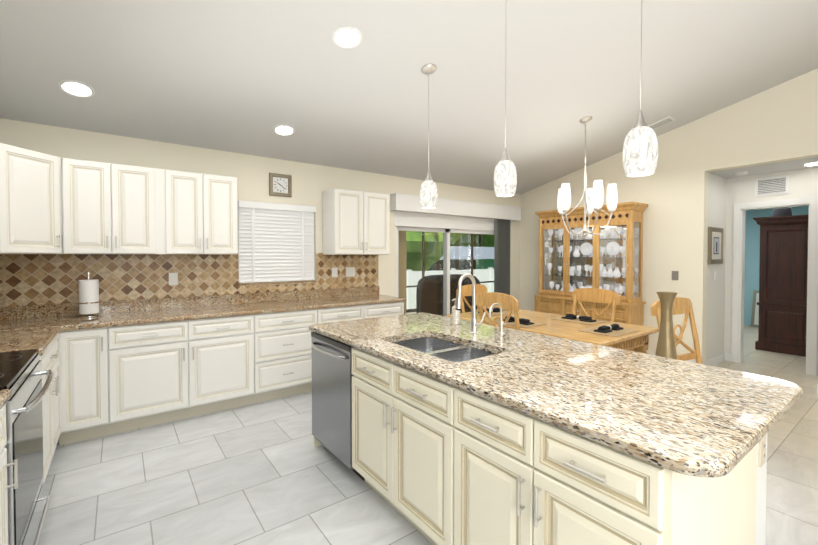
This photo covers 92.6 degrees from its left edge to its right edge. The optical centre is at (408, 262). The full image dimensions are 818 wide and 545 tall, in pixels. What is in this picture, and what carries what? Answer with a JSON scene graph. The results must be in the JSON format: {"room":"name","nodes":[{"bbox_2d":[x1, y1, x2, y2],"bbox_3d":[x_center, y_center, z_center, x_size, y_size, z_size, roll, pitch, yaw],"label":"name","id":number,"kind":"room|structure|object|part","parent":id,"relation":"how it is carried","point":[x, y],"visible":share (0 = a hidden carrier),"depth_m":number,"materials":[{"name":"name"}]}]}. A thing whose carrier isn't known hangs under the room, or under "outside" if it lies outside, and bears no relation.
{"room":"kitchen","nodes":[
{"label":"kitchen","id":0,"kind":"room"},
{"bbox_2d":[0,118,519,308],"bbox_3d":[-0.777,-0.013,5.051,7.080,2.700,0.140,-1,1,-37],"label":"wall","id":1,"kind":"structure","parent":0,"point":[311,183],"depth_m":4.29,"materials":[{"name":"beige paint"}]},
{"bbox_2d":[0,143,63,253],"bbox_3d":[-2.991,-0.444,2.890,0.642,0.760,0.642,-1,1,-37],"label":"upper cabinet","id":2,"kind":"object","parent":1,"relation":"attached to","point":[50,204],"depth_m":2.85,"materials":[{"name":"white wood"}]},
{"bbox_2d":[64,158,115,253],"bbox_3d":[-2.701,-0.451,3.298,0.310,0.760,0.332,-1,1,-37],"label":"upper cabinet","id":3,"kind":"object","parent":1,"relation":"attached to","point":[87,184],"depth_m":3.17,"materials":[{"name":"white wood"}]},
{"bbox_2d":[112,163,167,253],"bbox_3d":[-2.424,-0.455,3.504,0.380,0.760,0.332,-1,1,-37],"label":"upper cabinet","id":4,"kind":"object","parent":1,"relation":"attached to","point":[139,194],"depth_m":3.38,"materials":[{"name":"white wood"}]},
{"bbox_2d":[168,170,203,253],"bbox_3d":[-2.178,-0.458,3.687,0.375,0.760,0.332,-1,1,-37],"label":"upper cabinet","id":5,"kind":"object","parent":1,"relation":"attached to","point":[185,189],"depth_m":3.58,"materials":[{"name":"white wood"}]},
{"bbox_2d":[0,285,378,320],"bbox_3d":[-1.923,0.387,4.094,3.790,0.105,0.022,-1,1,-37],"label":"backsplash","id":6,"kind":"structure","parent":1,"relation":"attached to","point":[70,308],"depth_m":3.77,"materials":[{"name":"brown stone"}]},
{"bbox_2d":[204,174,237,253],"bbox_3d":[-1.905,-0.462,3.890,0.305,0.760,0.332,-1,1,-37],"label":"upper cabinet","id":7,"kind":"object","parent":1,"relation":"attached to","point":[220,192],"depth_m":3.76,"materials":[{"name":"white wood"}]},
{"bbox_2d":[238,200,315,285],"bbox_3d":[-1.500,-0.215,4.478,0.880,0.915,0.132,-1,1,-37],"label":"window blind","id":8,"kind":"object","parent":1,"relation":"in","point":[275,243],"depth_m":4.43,"materials":[{"name":"white plastic"}]},
{"bbox_2d":[269,173,291,196],"bbox_3d":[-1.454,-0.877,4.428,0.250,0.250,0.024,-1,1,-37],"label":"wall clock","id":9,"kind":"object","parent":1,"relation":"attached to","point":[280,185],"visible":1,"depth_m":4.42,"materials":[{"name":"beige wood"}]},
{"bbox_2d":[322,188,363,254],"bbox_3d":[-0.795,-0.477,4.714,0.380,0.760,0.332,-1,1,-37],"label":"upper cabinet","id":10,"kind":"object","parent":1,"relation":"attached to","point":[343,209],"depth_m":4.58,"materials":[{"name":"white wood"}]},
{"bbox_2d":[364,192,389,254],"bbox_3d":[-0.490,-0.481,4.940,0.380,0.760,0.332,-1,1,-37],"label":"upper cabinet","id":11,"kind":"object","parent":1,"relation":"attached to","point":[376,205],"depth_m":4.81,"materials":[{"name":"white wood"}]},
{"bbox_2d":[394,211,493,315],"bbox_3d":[0.684,0.288,6.133,2.310,2.060,0.134,-1,1,-37],"label":"sliding glass door","id":12,"kind":"structure","parent":1,"relation":"in","point":[446,225],"depth_m":6.01,"materials":[{"name":"white"}]},
{"bbox_2d":[390,193,520,307],"bbox_3d":[0.851,0.166,6.091,2.650,2.225,0.133,-1,1,-37],"label":"blind valance","id":13,"kind":"object","parent":1,"relation":"attached to","point":[502,216],"visible":0.67,"depth_m":6.43,"materials":[{"name":"white"}]},
{"bbox_2d":[0,0,817,194],"bbox_3d":[1.573,-1.911,2.564,7.930,1.646,6.880,-1,1,-37],"label":"ceiling","id":14,"kind":"structure","parent":0,"point":[242,76],"depth_m":3.24,"materials":[{"name":"white paint"}]},
{"bbox_2d":[58,80,94,97],"bbox_3d":[-2.457,-1.284,2.895,0.209,0.051,0.205,-1,1,-43],"label":"recessed light","id":15,"kind":"object","parent":14,"relation":"in","point":[71,87],"depth_m":2.89,"materials":[{"name":"white"}]},
{"bbox_2d":[273,125,294,135],"bbox_3d":[-1.225,-1.297,3.835,0.209,0.051,0.205,-1,1,-43],"label":"recessed light","id":16,"kind":"object","parent":14,"relation":"in","point":[283,130],"depth_m":3.83,"materials":[{"name":"white"}]},
{"bbox_2d":[332,26,361,48],"bbox_3d":[-0.434,-1.579,2.748,0.209,0.051,0.205,-1,1,-43],"label":"recessed light","id":17,"kind":"object","parent":14,"relation":"in","point":[346,37],"depth_m":2.74,"materials":[{"name":"white"}]},
{"bbox_2d":[420,64,437,208],"bbox_3d":[0.162,-1.025,3.214,0.147,1.152,0.147,1,1,29],"label":"pendant light","id":18,"kind":"object","parent":14,"relation":"hanging from","point":[428,190],"depth_m":3.17,"materials":[{"name":"white glass"}]},
{"bbox_2d":[494,30,516,196],"bbox_3d":[0.627,-1.106,2.536,0.147,1.337,0.147,1,1,44],"label":"pendant light","id":19,"kind":"object","parent":14,"relation":"hanging from","point":[505,174],"depth_m":2.50,"materials":[{"name":"white glass"}]},
{"bbox_2d":[557,116,617,236],"bbox_3d":[1.995,-0.968,4.482,0.648,1.360,0.628,-1,1,-37],"label":"dining chandelier","id":20,"kind":"object","parent":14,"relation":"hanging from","point":[593,197],"visible":1,"depth_m":4.37,"materials":[{"name":"white glass"}]},
{"bbox_2d":[623,0,657,176],"bbox_3d":[1.116,-1.186,1.877,0.147,1.521,0.147,1,1,29],"label":"pendant light","id":21,"kind":"object","parent":14,"relation":"hanging from","point":[640,151],"depth_m":1.84,"materials":[{"name":"white glass"}]},
{"bbox_2d":[648,116,674,128],"bbox_3d":[3.053,-1.700,4.862,0.170,0.100,0.393,-1,1,-37],"label":"ceiling vent","id":22,"kind":"object","parent":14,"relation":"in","point":[664,121],"visible":0.73,"depth_m":4.78,"materials":[{"name":"white metal"}]},
{"bbox_2d":[735,171,747,175],"bbox_3d":[4.171,-1.115,4.908,0.128,0.030,0.128,1,1,44],"label":"recessed light","id":23,"kind":"object","parent":14,"relation":"in","point":[746,172],"depth_m":4.88,"materials":[{"name":"white plastic"}]},
{"bbox_2d":[805,162,817,165],"bbox_3d":[4.619,-1.118,4.441,0.178,0.006,0.178,1,1,44],"label":"recessed light","id":24,"kind":"object","parent":14,"relation":"in","point":[811,164],"depth_m":4.45,"materials":[{"name":"white plastic"}]},
{"bbox_2d":[38,325,817,544],"bbox_3d":[3.166,1.422,3.708,12.100,0.120,7.040,-1,1,-37],"label":"floor","id":25,"kind":"structure","parent":0,"point":[265,473],"depth_m":2.44,"materials":[{"name":"tile"}]},
{"bbox_2d":[0,405,15,544],"bbox_3d":[-1.575,0.972,1.026,0.620,0.875,0.760,-1,1,-37],"label":"base cabinet","id":26,"kind":"object","parent":25,"relation":"on","point":[3,437],"depth_m":1.47,"materials":[{"name":"white wood"}]},
{"bbox_2d":[0,389,11,412],"bbox_3d":[-1.582,0.518,1.015,0.665,0.035,0.765,-1,1,-37],"label":"countertop","id":27,"kind":"structure","parent":26,"relation":"on","point":[5,394],"depth_m":1.46,"materials":[{"name":"beige stone"}]},
{"bbox_2d":[0,349,53,544],"bbox_3d":[-2.007,0.853,1.668,0.713,1.090,0.760,-1,1,-37],"label":"range","id":28,"kind":"object","parent":25,"relation":"on","point":[21,372],"visible":0.98,"depth_m":1.76,"materials":[{"name":"silver metal"}]},
{"bbox_2d":[12,337,63,488],"bbox_3d":[-2.537,0.949,2.322,0.620,0.875,0.890,-1,1,-37],"label":"base cabinet","id":29,"kind":"object","parent":25,"relation":"on","point":[53,401],"depth_m":2.53,"materials":[{"name":"white wood"}]},
{"bbox_2d":[60,329,111,444],"bbox_3d":[-2.634,0.933,3.191,0.300,0.875,0.620,-1,1,-37],"label":"base cabinet","id":30,"kind":"object","parent":25,"relation":"on","point":[87,352],"depth_m":2.96,"materials":[{"name":"white wood"}]},
{"bbox_2d":[0,325,63,352],"bbox_3d":[-2.538,0.494,2.302,0.665,0.035,0.880,-1,1,-37],"label":"countertop","id":31,"kind":"structure","parent":30,"relation":"on","point":[11,339],"depth_m":2.42,"materials":[{"name":"brown stone"}]},
{"bbox_2d":[112,313,255,433],"bbox_3d":[-2.076,0.926,3.605,1.090,0.875,0.620,-1,1,-37],"label":"base cabinet","id":32,"kind":"object","parent":25,"relation":"on","point":[124,342],"depth_m":3.33,"materials":[{"name":"white wood"}]},
{"bbox_2d":[0,293,405,332],"bbox_3d":[-1.737,0.467,3.844,3.790,0.035,0.643,-1,1,-37],"label":"countertop","id":33,"kind":"structure","parent":32,"relation":"on","point":[146,316],"depth_m":3.47,"materials":[{"name":"brown stone"}]},
{"bbox_2d":[77,272,100,317],"bbox_3d":[-2.684,0.266,3.279,0.156,0.375,0.156,-1,1,-37],"label":"paper towel","id":34,"kind":"object","parent":33,"relation":"on","point":[88,289],"depth_m":3.23,"materials":[{"name":"white paper"}]},
{"bbox_2d":[256,309,319,402],"bbox_3d":[-1.386,0.917,4.118,0.630,0.875,0.620,-1,1,-37],"label":"base cabinet","id":35,"kind":"object","parent":25,"relation":"on","point":[283,340],"depth_m":3.86,"materials":[{"name":"white wood"}]},
{"bbox_2d":[320,301,404,323],"bbox_3d":[-0.687,0.908,4.636,1.110,0.875,0.620,-1,1,-37],"label":"base cabinet","id":36,"kind":"object","parent":25,"relation":"on","point":[346,312],"depth_m":4.36,"materials":[{"name":"white wood"}]},
{"bbox_2d":[456,284,488,312],"bbox_3d":[0.929,0.808,4.612,0.520,1.085,0.537,-1,1,-37],"label":"chair","id":37,"kind":"object","parent":25,"relation":"on","point":[467,289],"visible":0.15,"depth_m":4.73,"materials":[{"name":"brown wood"}]},
{"bbox_2d":[476,292,519,329],"bbox_3d":[1.012,0.822,3.816,0.537,1.085,0.520,-1,1,-37],"label":"chair","id":38,"kind":"object","parent":25,"relation":"on","point":[503,300],"visible":0.25,"depth_m":3.65,"materials":[{"name":"brown wood"}]},
{"bbox_2d":[309,329,766,544],"bbox_3d":[0.368,0.950,2.258,1.111,0.875,2.355,-1,1,-37],"label":"kitchen island","id":39,"kind":"object","parent":25,"relation":"on","point":[434,429],"depth_m":1.52,"materials":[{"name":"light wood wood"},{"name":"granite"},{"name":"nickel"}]},
{"bbox_2d":[309,313,802,492],"bbox_3d":[0.427,0.493,2.239,1.100,0.040,2.476,-1,1,-37],"label":"island countertop","id":40,"kind":"structure","parent":39,"relation":"on","point":[703,422],"depth_m":1.51,"materials":[{"name":"beige stone"}]},
{"bbox_2d":[397,333,496,360],"bbox_3d":[0.183,0.606,2.275,0.460,0.212,0.715,-1,1,-37],"label":"sink","id":41,"kind":"object","parent":40,"relation":"in","point":[439,346],"depth_m":2.48,"materials":[{"name":"silver metal"}]},
{"bbox_2d":[453,273,501,332],"bbox_3d":[0.451,0.269,2.544,0.297,0.397,0.157,-1,1,-37],"label":"faucet","id":42,"kind":"object","parent":40,"relation":"on","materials":[{"name":"silver metal"}]},
{"bbox_2d":[758,432,766,467],"bbox_3d":[1.433,0.760,1.585,0.075,0.118,0.012,-1,1,-37],"label":"outlet plate","id":43,"kind":"object","parent":39,"relation":"attached to","point":[762,443],"depth_m":1.57,"materials":[{"name":"beige plastic"}]},
{"bbox_2d":[446,308,658,353],"bbox_3d":[1.355,0.946,3.999,1.050,0.821,1.780,-1,1,-37],"label":"dining table","id":44,"kind":"object","parent":25,"relation":"on","point":[618,335],"visible":0.54,"depth_m":3.58,"materials":[{"name":"brown wood"}]},
{"bbox_2d":[534,294,571,314],"bbox_3d":[2.339,0.932,6.181,0.446,0.770,0.526,-1,1,-37],"label":"base cabinet","id":45,"kind":"object","parent":25,"relation":"on","point":[547,303],"depth_m":6.02,"materials":[{"name":"brown wood"}]},
{"bbox_2d":[566,298,593,315],"bbox_3d":[2.622,0.938,5.805,0.440,0.770,0.526,-1,1,-37],"label":"base cabinet","id":46,"kind":"object","parent":25,"relation":"on","point":[569,301],"depth_m":5.67,"materials":[{"name":"brown wood"}]},
{"bbox_2d":[572,288,620,321],"bbox_3d":[1.792,0.818,4.053,0.537,1.085,0.520,-1,1,-37],"label":"chair","id":47,"kind":"object","parent":25,"relation":"on","point":[609,297],"visible":0.33,"depth_m":4.14,"materials":[{"name":"brown wood"}]},
{"bbox_2d":[590,302,645,350],"bbox_3d":[2.899,0.945,5.426,0.446,0.770,0.526,-1,1,-37],"label":"base cabinet","id":48,"kind":"object","parent":25,"relation":"on","point":[625,312],"depth_m":5.24,"materials":[{"name":"brown wood"}]},
{"bbox_3d":[2.638,-0.046,5.799,0.340,1.020,1.350,-1,1,-37],"label":"glass","id":49,"kind":"part","parent":48,"relation":"part of","materials":[{"name":"clear glass"}]},
{"bbox_2d":[650,297,702,363],"bbox_3d":[2.317,0.836,3.063,0.520,1.085,0.537,0,1,-25],"label":"chair","id":50,"kind":"object","parent":25,"relation":"on","point":[681,305],"visible":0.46,"depth_m":3.27,"materials":[{"name":"brown wood"}]},
{"bbox_2d":[751,290,758,326],"bbox_3d":[7.127,0.930,7.675,0.201,0.724,0.600,-1,1,-37],"label":"picture frame","id":51,"kind":"object","parent":25,"relation":"on","point":[755,316],"visible":0.21,"depth_m":7.86,"materials":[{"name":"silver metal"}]},
{"bbox_2d":[753,215,807,356],"bbox_3d":[5.849,0.327,5.619,0.650,2.000,1.280,-1,1,-37],"label":"armoire","id":52,"kind":"object","parent":25,"relation":"on","point":[783,268],"visible":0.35,"depth_m":5.70,"materials":[{"name":"brown wood"}]},
{"bbox_2d":[772,207,791,216],"bbox_3d":[5.617,-0.770,5.887,0.340,0.180,0.340,-1,1,-37],"label":"hat","id":53,"kind":"object","parent":52,"relation":"on","point":[787,211],"visible":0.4,"depth_m":5.81,"materials":[{"name":"black"}]},
{"bbox_2d":[655,292,677,359],"bbox_3d":[1.845,0.795,2.809,0.200,1.165,0.200,-1,1,-37],"label":"vase","id":54,"kind":"object","parent":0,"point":[666,347],"depth_m":2.77,"materials":[{"name":"gold metal"}]},
{"bbox_2d":[520,68,817,362],"bbox_3d":[4.018,-0.704,4.402,0.140,4.105,6.600,-1,1,-37],"label":"wall","id":55,"kind":"structure","parent":0,"point":[777,123],"depth_m":4.96,"materials":[{"name":"beige paint"}]},
{"bbox_2d":[672,271,678,279],"bbox_3d":[3.444,0.167,5.063,0.011,0.118,0.075,-1,1,-37],"label":"switch plate","id":56,"kind":"object","parent":55,"relation":"attached to","point":[675,275],"depth_m":5.05,"materials":[{"name":"white plastic"}]},
{"bbox_2d":[647,353,706,364],"bbox_3d":[2.810,1.271,5.935,0.015,0.100,2.755,-1,1,-37],"label":"baseboard","id":57,"kind":"structure","parent":55,"relation":"attached to","point":[705,363],"depth_m":4.91,"materials":[{"name":"white"}]},
{"bbox_2d":[706,172,725,360],"bbox_3d":[3.975,0.050,5.169,0.690,2.570,0.140,-1,1,-37],"label":"wall","id":58,"kind":"structure","parent":0,"point":[724,195],"depth_m":5.12,"materials":[{"name":"white paint"}]},
{"bbox_2d":[708,227,723,263],"bbox_3d":[3.958,-0.217,5.044,0.500,0.470,0.028,-1,1,-37],"label":"framed picture","id":59,"kind":"object","parent":58,"relation":"attached to","point":[715,244],"visible":1,"depth_m":5.01,"materials":[{"name":"beige wood"}]},
{"bbox_2d":[707,353,726,365],"bbox_3d":[3.983,1.286,5.097,0.830,0.100,0.020,-1,1,-37],"label":"baseboard","id":60,"kind":"structure","parent":58,"relation":"attached to","point":[722,357],"depth_m":5.15,"materials":[{"name":"white"}]},
{"bbox_2d":[726,167,817,375],"bbox_3d":[4.667,0.054,4.967,0.140,2.570,1.290,-1,1,-37],"label":"wall","id":61,"kind":"structure","parent":0,"point":[803,183],"depth_m":5.16,"materials":[{"name":"white paint"}]},
{"bbox_2d":[755,175,788,196],"bbox_3d":[4.575,-0.966,4.936,0.020,0.230,0.320,-1,1,-37],"label":"wall vent","id":62,"kind":"object","parent":61,"relation":"in","point":[775,185],"visible":1,"depth_m":4.93,"materials":[{"name":"white metal"}]},
{"bbox_2d":[727,196,817,375],"bbox_3d":[4.628,0.276,5.006,0.160,2.125,0.865,-1,1,-37],"label":"door frame","id":63,"kind":"structure","parent":61,"relation":"attached to","point":[738,277],"depth_m":4.94,"materials":[{"name":"white wood"}]},
{"bbox_2d":[806,214,808,336],"bbox_3d":[5.218,0.320,4.894,0.657,2.010,0.246,-1,1,-37],"label":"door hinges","id":64,"kind":"structure","parent":61,"relation":"in","point":[807,275],"depth_m":4.80,"materials":[{"name":"silver metal"}]},
{"bbox_2d":[744,206,808,324],"bbox_3d":[7.770,0.001,7.077,0.140,2.600,4.680,-1,1,-37],"label":"wall","id":65,"kind":"structure","parent":0,"point":[752,249],"depth_m":7.98,"materials":[{"name":"teal paint"}]},
{"label":"outside","id":66,"kind":"structure","parent":0,"visible":0},
{"bbox_3d":[-16.818,0.805,49.150,140.000,0.480,89.960,-1,1,-37],"label":"yard","id":67,"kind":"structure","parent":66,"visible":0},
{"bbox_2d":[398,231,493,313],"bbox_3d":[-0.001,-0.056,8.031,14.000,2.720,3.100,-1,1,-37],"label":"lanai","id":68,"kind":"object","parent":67,"relation":"on","point":[402,243],"depth_m":6.05,"materials":[{"name":"beige"}]},
{"bbox_2d":[416,274,479,315],"bbox_3d":[0.777,0.775,7.434,1.221,1.080,0.610,-1,1,-37],"label":"outdoor grill","id":69,"kind":"object","parent":67,"relation":"on","point":[434,292],"depth_m":7.07,"materials":[{"name":"black metal"}]},
{"bbox_2d":[406,231,493,270],"bbox_3d":[6.209,-4.848,33.785,47.067,12.336,30.142,-1,1,-37],"label":"trees","id":70,"kind":"object","parent":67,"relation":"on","point":[460,240],"depth_m":15.79,"materials":[{"name":"green plant"}]},
{"bbox_2d":[406,267,493,308],"bbox_3d":[0.810,0.953,13.666,26.120,1.460,0.130,-1,1,-37],"label":"fence","id":71,"kind":"object","parent":67,"relation":"on","point":[418,277],"depth_m":13.55,"materials":[{"name":"white"}]},
{"bbox_2d":[427,246,493,270],"bbox_3d":[4.911,0.035,31.614,19.000,2.650,9.200,-1,1,-37],"label":"house","id":72,"kind":"structure","parent":67,"relation":"on","point":[480,251],"depth_m":26.59,"materials":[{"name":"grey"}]}
]}

